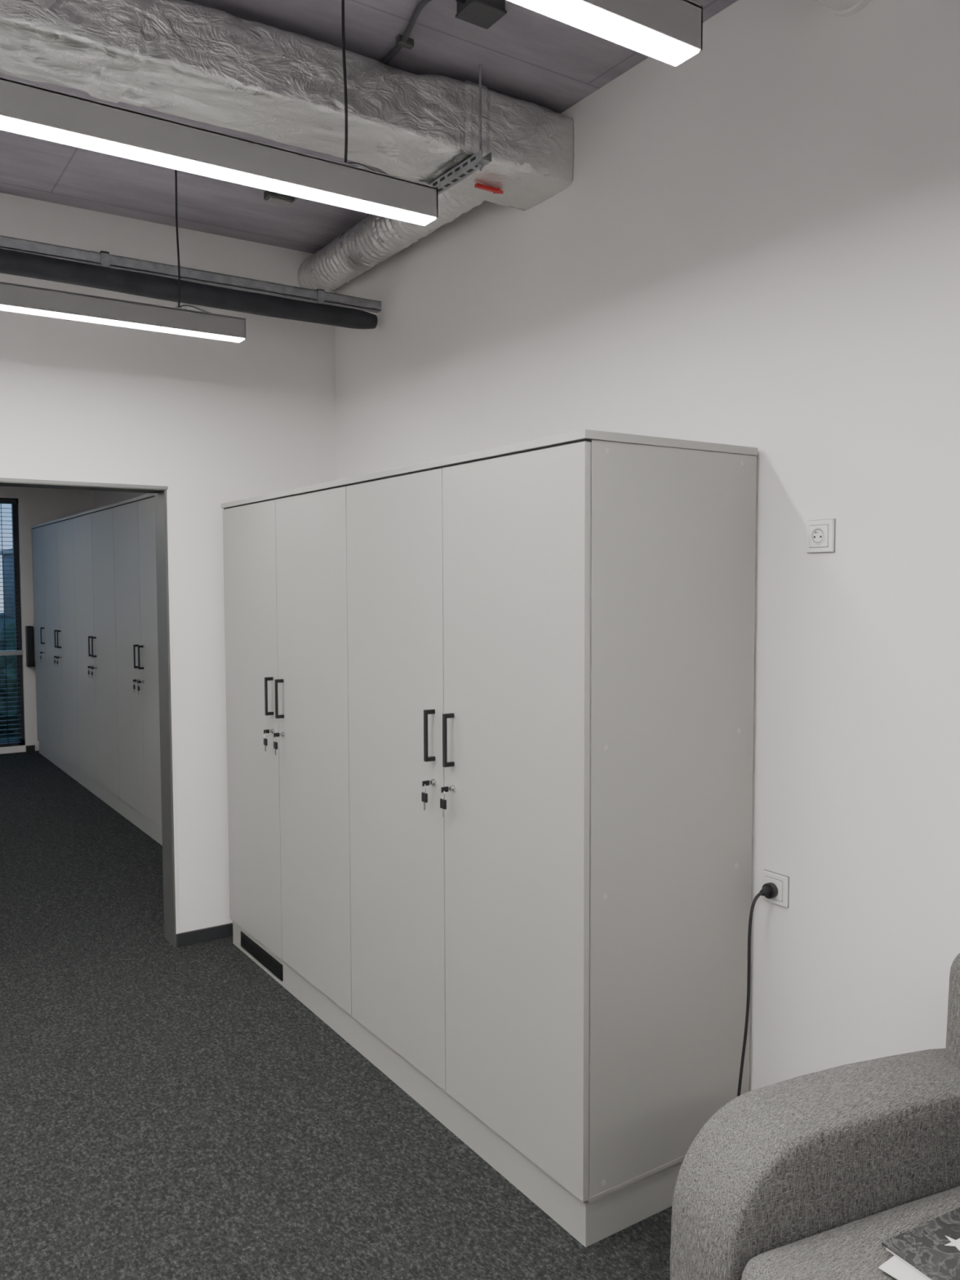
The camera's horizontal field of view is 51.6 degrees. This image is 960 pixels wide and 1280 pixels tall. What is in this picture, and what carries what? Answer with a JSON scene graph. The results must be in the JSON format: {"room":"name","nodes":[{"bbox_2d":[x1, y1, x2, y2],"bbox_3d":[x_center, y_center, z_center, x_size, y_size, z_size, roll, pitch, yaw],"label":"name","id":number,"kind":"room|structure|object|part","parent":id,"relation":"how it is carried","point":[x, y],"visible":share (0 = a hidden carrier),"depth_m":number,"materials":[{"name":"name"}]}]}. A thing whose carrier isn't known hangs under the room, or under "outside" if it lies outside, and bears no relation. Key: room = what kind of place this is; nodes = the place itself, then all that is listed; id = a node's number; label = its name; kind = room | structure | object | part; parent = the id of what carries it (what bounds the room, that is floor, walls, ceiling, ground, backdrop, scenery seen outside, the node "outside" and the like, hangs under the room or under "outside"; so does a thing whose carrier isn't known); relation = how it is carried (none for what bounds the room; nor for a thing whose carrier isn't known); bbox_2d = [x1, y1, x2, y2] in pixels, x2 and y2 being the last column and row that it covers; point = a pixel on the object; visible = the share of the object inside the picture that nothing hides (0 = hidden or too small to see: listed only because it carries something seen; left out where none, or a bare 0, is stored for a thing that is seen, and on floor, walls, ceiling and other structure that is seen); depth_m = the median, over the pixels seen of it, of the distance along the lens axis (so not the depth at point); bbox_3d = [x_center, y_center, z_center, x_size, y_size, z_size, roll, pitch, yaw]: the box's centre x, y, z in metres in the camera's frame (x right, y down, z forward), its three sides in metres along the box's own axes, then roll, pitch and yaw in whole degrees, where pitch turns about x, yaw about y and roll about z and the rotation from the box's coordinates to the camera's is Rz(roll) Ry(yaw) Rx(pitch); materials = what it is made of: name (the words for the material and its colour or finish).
{"room":"office","nodes":[
{"label":"office","id":0,"kind":"room"},
{"bbox_2d":[0,502,8,745],"bbox_3d":[-5.524,-0.112,9.139,2.106,2.370,0.002,-2,4,-34],"label":"cords","id":1,"kind":"object","parent":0,"point":[1,503],"depth_m":9.72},
{"bbox_2d":[0,498,16,503],"bbox_3d":[-5.596,-1.314,9.041,2.520,0.040,0.040,-2,4,-34],"label":"blind headrail","id":2,"kind":"object","parent":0,"point":[2,500],"depth_m":9.69,"materials":[{"name":"black metal"}]},
{"bbox_2d":[0,485,94,754],"bbox_3d":[-6.296,-0.436,8.712,5.570,3.230,0.200,-2,4,-34],"label":"wall","id":3,"kind":"structure","parent":0,"point":[36,506],"depth_m":9.84,"materials":[{"name":"white paint"}]},
{"bbox_2d":[0,507,22,744],"bbox_3d":[-5.591,-0.095,9.109,2.500,2.307,0.022,-2,4,-34],"label":"blind slats","id":4,"kind":"object","parent":3,"relation":"attached to","point":[0,508],"visible":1,"depth_m":9.76,"materials":[{"name":"black metal"}]},
{"bbox_2d":[0,649,22,655],"bbox_3d":[-5.610,0.165,9.154,2.560,0.045,0.120,-2,4,-34],"label":"transom","id":5,"kind":"object","parent":3,"relation":"attached to","point":[7,652],"visible":1,"depth_m":9.76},
{"bbox_2d":[0,497,25,746],"bbox_3d":[-5.622,-0.128,9.154,2.560,2.440,0.060,-2,4,-34],"label":"frame","id":6,"kind":"object","parent":3,"relation":"attached to","point":[19,657],"visible":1,"depth_m":9.82,"materials":[{"name":"black metal"}]},
{"bbox_2d":[25,626,34,666],"bbox_3d":[-4.437,0.062,9.793,0.057,0.400,0.106,-2,4,-34],"label":"box","id":7,"kind":"object","parent":3,"relation":"attached to","point":[28,629],"depth_m":9.75,"materials":[{"name":"black plastic"}]},
{"bbox_2d":[26,745,35,751],"bbox_3d":[-4.470,1.079,9.881,0.080,0.060,0.014,-2,4,-34],"label":"baseboard","id":8,"kind":"structure","parent":3,"relation":"attached to","point":[28,748],"depth_m":9.88,"materials":[{"name":"grey plastic"}]},
{"bbox_2d":[93,490,149,508],"bbox_3d":[-2.248,-0.398,7.789,0.150,3.230,6.220,-2,4,-34],"label":"wall","id":9,"kind":"structure","parent":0,"point":[102,498],"depth_m":9.54,"materials":[{"name":"white paint"}]},
{"bbox_2d":[0,192,336,933],"bbox_3d":[-2.965,-0.152,3.496,5.335,3.230,0.150,-2,4,-34],"label":"wall","id":10,"kind":"structure","parent":0,"point":[213,422],"depth_m":4.49,"materials":[{"name":"paint"}]},
{"bbox_2d":[0,480,166,493],"bbox_3d":[-1.875,-0.655,4.194,1.056,0.012,0.156,-2,4,-34],"label":"header","id":11,"kind":"object","parent":10,"relation":"attached to","point":[2,483],"visible":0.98,"depth_m":4.27,"materials":[{"name":"metal"}]},
{"bbox_2d":[0,477,168,488],"bbox_3d":[-1.833,-0.659,4.129,1.066,0.014,0.006,-2,4,-34],"label":"trim","id":12,"kind":"structure","parent":10,"relation":"attached to","point":[3,479],"depth_m":4.22,"materials":[{"name":"grey metal"}]},
{"bbox_2d":[154,488,176,946],"bbox_3d":[-1.437,0.359,4.541,0.012,2.080,0.156,-2,4,-34],"label":"door frame","id":13,"kind":"structure","parent":10,"relation":"attached to","point":[161,507],"depth_m":4.52,"materials":[{"name":"metal"}]},
{"bbox_2d":[166,486,177,933],"bbox_3d":[-1.387,0.329,4.480,0.010,2.026,0.006,-2,4,-34],"label":"bead","id":14,"kind":"object","parent":10,"relation":"attached to","point":[167,490],"visible":1,"depth_m":4.48,"materials":[{"name":"white plastic"}]},
{"bbox_2d":[176,922,232,946],"bbox_3d":[-1.260,1.366,4.614,0.294,0.060,0.014,-2,4,-34],"label":"baseboard","id":15,"kind":"structure","parent":10,"relation":"attached to","point":[211,933],"depth_m":4.60,"materials":[{"name":"grey plastic"}]},
{"bbox_2d":[0,751,671,1279],"bbox_3d":[-2.416,1.542,2.985,5.870,0.100,14.200,-2,4,-34],"label":"floor","id":16,"kind":"structure","parent":0,"point":[168,1112],"depth_m":3.07,"materials":[{"name":"carpet"}]},
{"bbox_2d":[30,493,162,845],"bbox_3d":[-2.508,0.127,7.465,0.657,2.220,5.868,-2,4,-34],"label":"tall cabinet","id":17,"kind":"object","parent":16,"relation":"on","point":[95,573],"visible":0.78,"depth_m":7.38,"materials":[{"name":"grey laminate"}]},
{"bbox_3d":[-4.200,-0.030,9.504,0.018,2.072,0.576,-2,4,-34],"label":"door panel","id":18,"kind":"part","parent":17,"relation":"part of","materials":[{"name":"grey laminate"}]},
{"bbox_3d":[-4.091,-0.041,9.293,0.033,0.155,0.014,-2,4,-34],"label":"handle","id":19,"kind":"part","parent":17,"relation":"part of","materials":[{"name":"black metal"}]},
{"bbox_3d":[-3.857,-0.002,8.989,0.018,2.072,0.656,-2,4,-34],"label":"door panel","id":20,"kind":"part","parent":17,"relation":"part of","materials":[{"name":"grey laminate"}]},
{"bbox_3d":[-3.726,-0.011,8.744,0.033,0.155,0.014,-2,4,-34],"label":"handle","id":21,"kind":"part","parent":17,"relation":"part of","materials":[{"name":"black metal"}]},
{"bbox_3d":[-3.666,-0.006,8.654,0.033,0.155,0.014,-2,4,-34],"label":"handle","id":22,"kind":"part","parent":17,"relation":"part of","materials":[{"name":"black metal"}]},
{"bbox_3d":[-3.492,0.028,8.440,0.018,2.072,0.656,-2,4,-34],"label":"door panel","id":23,"kind":"part","parent":17,"relation":"part of","materials":[{"name":"grey laminate"}]},
{"bbox_3d":[-3.127,0.058,7.891,0.018,2.072,0.656,-2,4,-34],"label":"door panel","id":24,"kind":"part","parent":17,"relation":"part of","materials":[{"name":"grey laminate"}]},
{"bbox_3d":[-2.995,0.048,7.646,0.033,0.155,0.014,-2,4,-34],"label":"handle","id":25,"kind":"part","parent":17,"relation":"part of","materials":[{"name":"black metal"}]},
{"bbox_3d":[-2.935,0.053,7.556,0.033,0.155,0.014,-2,4,-34],"label":"handle","id":26,"kind":"part","parent":17,"relation":"part of","materials":[{"name":"black metal"}]},
{"bbox_3d":[-2.761,0.088,7.342,0.018,2.072,0.656,-2,4,-34],"label":"door panel","id":27,"kind":"part","parent":17,"relation":"part of","materials":[{"name":"grey laminate"}]},
{"bbox_3d":[-2.396,0.118,6.793,0.018,2.072,0.656,-2,4,-34],"label":"door panel","id":28,"kind":"part","parent":17,"relation":"part of","materials":[{"name":"grey laminate"}]},
{"bbox_3d":[-2.264,0.108,6.548,0.033,0.155,0.014,-2,4,-34],"label":"handle","id":29,"kind":"part","parent":17,"relation":"part of","materials":[{"name":"black metal"}]},
{"bbox_3d":[-2.205,0.113,6.458,0.033,0.155,0.014,-2,4,-34],"label":"handle","id":30,"kind":"part","parent":17,"relation":"part of","materials":[{"name":"black metal"}]},
{"bbox_3d":[-2.030,0.147,6.244,0.018,2.072,0.656,-2,4,-34],"label":"door panel","id":31,"kind":"part","parent":17,"relation":"part of","materials":[{"name":"grey laminate"}]},
{"bbox_2d":[221,429,757,1247],"bbox_3d":[-0.220,0.441,3.615,0.638,2.013,2.549,-2,4,-34],"label":"tall cabinet","id":32,"kind":"object","parent":16,"relation":"on","point":[489,713],"visible":1,"depth_m":2.69,"materials":[{"name":"grey laminate"}]},
{"bbox_3d":[-0.975,0.360,4.263,0.018,1.865,0.616,-2,4,-34],"label":"door panel","id":33,"kind":"part","parent":32,"relation":"part of","materials":[{"name":"grey laminate"}]},
{"bbox_2d":[240,931,283,981],"bbox_3d":[-0.945,1.358,4.279,0.008,0.068,0.480,-2,4,-34],"label":"vent grille","id":34,"kind":"object","parent":32,"relation":"attached to","point":[261,955],"depth_m":4.26,"materials":[{"name":"black metal"}]},
{"bbox_3d":[-0.855,0.228,4.027,0.033,0.155,0.014,-2,4,-34],"label":"handle","id":35,"kind":"part","parent":32,"relation":"part of","materials":[{"name":"black metal"}]},
{"bbox_3d":[-0.795,0.233,3.938,0.033,0.155,0.014,-2,4,-34],"label":"handle","id":36,"kind":"part","parent":32,"relation":"part of","materials":[{"name":"black metal"}]},
{"bbox_3d":[-0.627,0.388,3.740,0.018,1.865,0.632,-2,4,-34],"label":"door panel","id":37,"kind":"part","parent":32,"relation":"part of","materials":[{"name":"grey laminate"}]},
{"bbox_3d":[-0.275,0.417,3.212,0.018,1.865,0.631,-2,4,-34],"label":"door panel","id":38,"kind":"part","parent":32,"relation":"part of","materials":[{"name":"grey laminate"}]},
{"bbox_3d":[-0.151,0.285,2.970,0.033,0.155,0.014,-2,4,-34],"label":"handle","id":39,"kind":"part","parent":32,"relation":"part of","materials":[{"name":"black metal"}]},
{"bbox_3d":[-0.091,0.290,2.881,0.033,0.155,0.014,-2,4,-34],"label":"handle","id":40,"kind":"part","parent":32,"relation":"part of","materials":[{"name":"black metal"}]},
{"bbox_3d":[0.080,0.446,2.678,0.018,1.865,0.646,-2,4,-34],"label":"door panel","id":41,"kind":"part","parent":32,"relation":"part of","materials":[{"name":"grey laminate"}]},
{"bbox_2d":[670,952,959,1279],"bbox_3d":[0.906,1.099,1.623,0.828,0.915,0.930,-2,4,-24],"label":"sofa","id":42,"kind":"object","parent":16,"relation":"on","point":[807,1176],"visible":0.94,"depth_m":1.83,"materials":[{"name":"grey fabric"}]},
{"bbox_2d":[741,1186,959,1279],"bbox_3d":[0.846,1.139,1.599,0.696,0.196,0.560,-2,4,-24],"label":"seat cushion","id":43,"kind":"object","parent":42,"relation":"on","point":[838,1235],"depth_m":1.76,"materials":[{"name":"grey fabric"}]},
{"bbox_2d":[878,1207,959,1279],"bbox_3d":[0.815,1.029,1.645,0.268,0.014,0.215,-2,4,-34],"label":"magazine","id":44,"kind":"object","parent":42,"relation":"on","point":[931,1250],"visible":1,"depth_m":1.66,"materials":[{"name":"paper"}]},
{"bbox_3d":[1.198,0.872,1.738,0.190,0.475,0.870,-2,4,-24],"label":"backrest","id":45,"kind":"part","parent":42,"relation":"part of","materials":[{"name":"grey fabric"}]},
{"bbox_2d":[0,0,737,253],"bbox_3d":[-2.427,-1.832,2.794,5.870,0.200,14.200,-2,4,-34],"label":"ceiling","id":46,"kind":"structure","parent":0,"point":[527,55],"depth_m":3.16,"materials":[{"name":"concrete"}]},
{"bbox_2d":[0,168,245,342],"bbox_3d":[-1.875,-1.415,3.064,2.360,0.667,0.064,-2,4,-34],"label":"pendant lamp","id":47,"kind":"object","parent":46,"relation":"hanging from","point":[18,298],"visible":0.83,"depth_m":3.47,"materials":[{"name":"metal"}]},
{"bbox_2d":[0,304,244,342],"bbox_3d":[-1.874,-1.091,3.083,2.353,0.016,0.057,-2,4,-34],"label":"diffuser","id":48,"kind":"object","parent":47,"relation":"attached to","point":[77,313],"depth_m":3.49,"materials":[{"name":"white plastic"}]},
{"bbox_2d":[0,235,381,328],"bbox_3d":[-2.664,-1.510,2.958,5.335,0.462,0.092,-2,4,-34],"label":"insulated pipe","id":49,"kind":"object","parent":46,"relation":"hanging from","point":[103,270],"visible":0.99,"depth_m":3.92,"materials":[{"name":"black rubber foam"},{"name":"galvanised steel"}]},
{"bbox_2d":[0,0,438,226],"bbox_3d":[-1.092,-1.350,1.857,2.325,0.667,0.064,-2,4,-34],"label":"pendant lamp","id":50,"kind":"object","parent":46,"relation":"hanging from","point":[26,108],"visible":1,"depth_m":2.17,"materials":[{"name":"metal"}]},
{"bbox_2d":[0,115,435,226],"bbox_3d":[-1.091,-1.025,1.875,2.318,0.016,0.057,-2,4,-34],"label":"diffuser","id":51,"kind":"object","parent":50,"relation":"attached to","point":[64,130],"depth_m":2.19,"materials":[{"name":"white plastic"}]},
{"bbox_2d":[263,190,294,205],"bbox_3d":[-0.811,-1.788,4.017,0.110,0.038,0.060,-2,4,-34],"label":"ceiling sensor","id":52,"kind":"object","parent":46,"relation":"attached to","point":[270,196],"depth_m":4.00,"materials":[{"name":"grey plastic"}]},
{"bbox_2d":[0,0,573,292],"bbox_3d":[-1.977,-1.577,2.810,4.358,0.315,1.958,-2,4,-34],"label":"ventilation duct","id":53,"kind":"object","parent":46,"relation":"attached to","point":[474,143],"visible":0.85,"depth_m":2.86,"materials":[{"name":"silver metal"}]},
{"bbox_3d":[0.001,-1.597,3.040,0.008,0.315,0.008,-2,4,-34],"label":"rod","id":54,"kind":"part","parent":53,"relation":"part of","materials":[{"name":"grey metal"}]},
{"bbox_2d":[380,0,506,64],"bbox_3d":[-0.238,-1.721,2.963,0.182,0.056,0.853,-2,4,-34],"label":"junction box","id":55,"kind":"object","parent":46,"relation":"attached to","point":[484,14],"visible":0.85,"depth_m":2.68,"materials":[{"name":"black plastic"}]},
{"bbox_3d":[0.003,-1.682,2.670,0.106,0.008,0.096,-2,4,-34],"label":"lid","id":56,"kind":"part","parent":55,"relation":"part of","materials":[{"name":"grey plastic"}]},
{"bbox_2d":[507,0,702,66],"bbox_3d":[-0.594,-1.308,1.085,2.300,0.667,0.064,-2,4,-34],"label":"pendant lamp","id":57,"kind":"object","parent":46,"relation":"hanging from","point":[669,32],"visible":1,"depth_m":1.65,"materials":[{"name":"painted aluminium"},{"name":"frosted plastic diffuser"}]},
{"bbox_2d":[334,0,959,1091],"bbox_3d":[1.584,-0.073,1.820,0.385,3.230,7.980,-2,4,-34],"label":"wall","id":58,"kind":"structure","parent":0,"point":[753,240],"depth_m":2.60,"materials":[{"name":"paint"}]},
{"bbox_2d":[762,869,789,907],"bbox_3d":[0.798,0.673,2.690,0.014,0.084,0.084,-2,4,-34],"label":"wall socket","id":59,"kind":"object","parent":58,"relation":"attached to","point":[781,882],"visible":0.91,"depth_m":2.67,"materials":[{"name":"white plastic"}]},
{"bbox_2d":[737,882,777,1096],"bbox_3d":[0.793,1.083,2.562,0.167,0.839,0.292,-2,4,-34],"label":"power cord","id":60,"kind":"object","parent":59,"relation":"in","point":[769,890],"visible":0.59,"depth_m":2.65,"materials":[{"name":"black rubber"}]},
{"bbox_3d":[0.780,1.093,2.546,0.128,0.820,0.279,-2,4,-34],"label":"power cord","id":61,"kind":"part","parent":60,"relation":"part of","materials":[{"name":"black rubber"}]},
{"bbox_2d":[805,518,835,553],"bbox_3d":[0.861,-0.264,2.528,0.024,0.084,0.084,-2,4,-34],"label":"wall socket","id":62,"kind":"object","parent":58,"relation":"attached to","point":[820,534],"visible":1,"depth_m":2.52,"materials":[{"name":"white plastic"}]},
{"bbox_2d":[813,0,871,17],"bbox_3d":[0.853,-1.604,2.357,0.135,0.184,0.184,-2,4,-34],"label":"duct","id":63,"kind":"object","parent":58,"relation":"attached to","point":[842,8],"visible":1,"depth_m":2.38,"materials":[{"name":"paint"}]},
{"label":"outside","id":64,"kind":"structure","parent":0,"visible":0},
{"bbox_2d":[0,613,18,741],"bbox_3d":[-18.220,-0.050,36.511,70.000,0.400,59.100,-2,4,-34],"label":"ground","id":65,"kind":"structure","parent":64,"point":[11,735],"depth_m":42.36,"materials":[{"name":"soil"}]},
{"bbox_2d":[0,548,14,617],"bbox_3d":[-22.524,-3.340,58.179,9.400,3.750,6.400,-2,4,-34],"label":"building","id":66,"kind":"structure","parent":65,"relation":"on","point":[3,551],"depth_m":56.36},
{"bbox_2d":[0,623,17,734],"bbox_3d":[-5.705,0.614,12.176,1.663,1.671,1.753,-2,4,-34],"label":"shrub","id":67,"kind":"object","parent":65,"relation":"on","point":[2,657],"visible":0.15,"depth_m":11.60,"materials":[{"name":"green plant"}]}
]}

